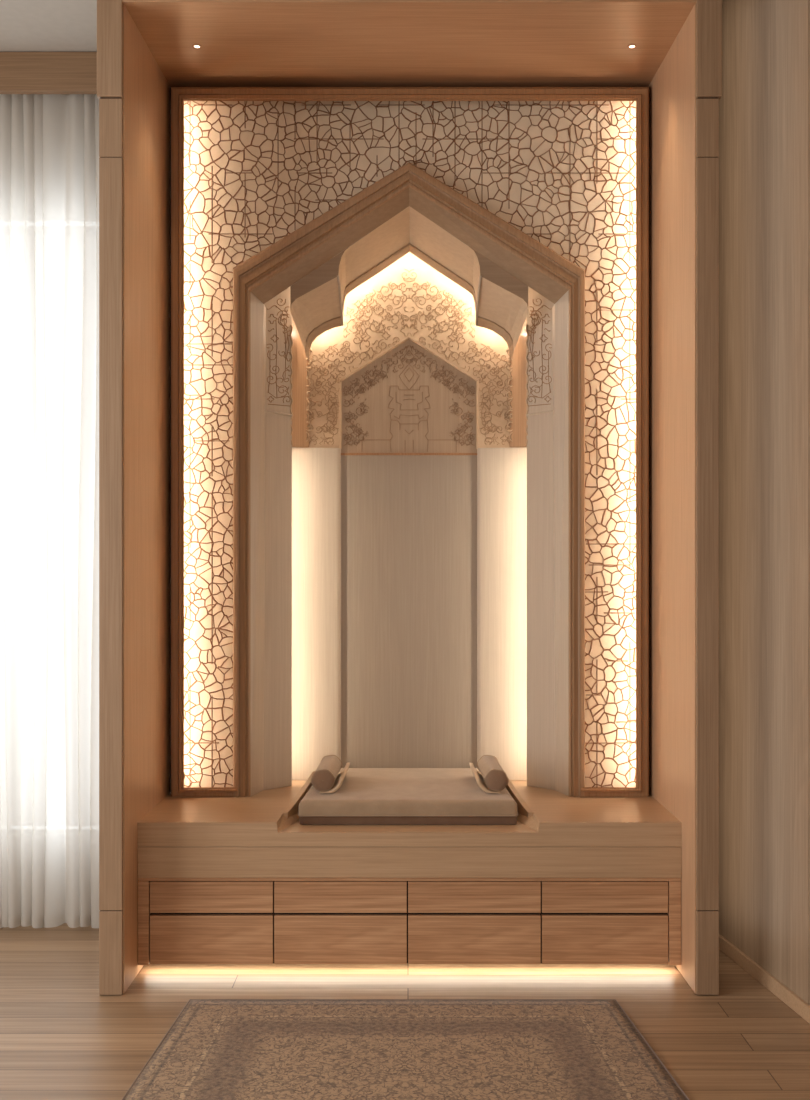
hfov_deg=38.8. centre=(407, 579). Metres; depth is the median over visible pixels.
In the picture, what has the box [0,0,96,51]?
ceiling
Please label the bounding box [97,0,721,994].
surround
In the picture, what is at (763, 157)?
wall
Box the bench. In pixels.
[137,771,681,880]
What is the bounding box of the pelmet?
[0,52,96,93]
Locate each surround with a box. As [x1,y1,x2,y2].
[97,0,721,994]
[233,162,584,796]
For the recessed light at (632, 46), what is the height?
0.003 m
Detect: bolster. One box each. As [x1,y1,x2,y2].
[311,755,349,792]
[469,755,508,792]
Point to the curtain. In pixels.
(49, 143)
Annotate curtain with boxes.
[0,94,99,927]
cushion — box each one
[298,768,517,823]
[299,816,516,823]
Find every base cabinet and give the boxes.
[138,881,273,964]
[274,881,407,963]
[408,881,540,963]
[541,881,680,964]
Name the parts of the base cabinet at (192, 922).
filler strip, drawer, drawer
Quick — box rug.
[122,999,688,1099]
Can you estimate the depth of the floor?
3.58 m
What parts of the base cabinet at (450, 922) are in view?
drawer, drawer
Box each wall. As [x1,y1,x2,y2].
[718,0,809,1004]
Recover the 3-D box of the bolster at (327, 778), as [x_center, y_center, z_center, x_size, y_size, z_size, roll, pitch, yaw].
[-0.286,0.716,4.274,0.122,0.083,0.372,0,0,0]
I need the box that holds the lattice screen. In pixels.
[170,87,648,796]
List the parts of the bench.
arm rail, arm rail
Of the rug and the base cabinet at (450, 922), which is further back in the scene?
the base cabinet at (450, 922)
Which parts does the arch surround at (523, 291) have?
splay leg, recess panel, carved panel, carved panel, recess panel, splay leg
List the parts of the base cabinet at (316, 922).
drawer, drawer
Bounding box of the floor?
[0,923,809,1099]
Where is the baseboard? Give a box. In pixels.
[719,934,809,1023]
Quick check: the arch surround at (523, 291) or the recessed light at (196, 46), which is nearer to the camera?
the recessed light at (196, 46)
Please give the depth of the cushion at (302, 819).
3.99 m
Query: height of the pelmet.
0.149 m
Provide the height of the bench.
0.273 m
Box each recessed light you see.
[192,44,201,48]
[627,44,636,48]
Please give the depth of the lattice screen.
4.40 m
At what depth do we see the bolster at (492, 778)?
4.10 m
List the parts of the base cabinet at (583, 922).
drawer, drawer, filler strip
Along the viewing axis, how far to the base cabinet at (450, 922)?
3.87 m
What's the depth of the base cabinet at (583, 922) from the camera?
3.87 m
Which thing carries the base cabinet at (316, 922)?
on the floor
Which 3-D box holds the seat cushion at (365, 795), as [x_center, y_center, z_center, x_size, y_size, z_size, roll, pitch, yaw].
[0.000,0.804,4.342,0.766,0.090,0.720,0,0,0]
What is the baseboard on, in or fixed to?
attached to the wall at (763, 157)
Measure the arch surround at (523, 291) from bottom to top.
2.414 m
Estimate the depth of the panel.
4.70 m

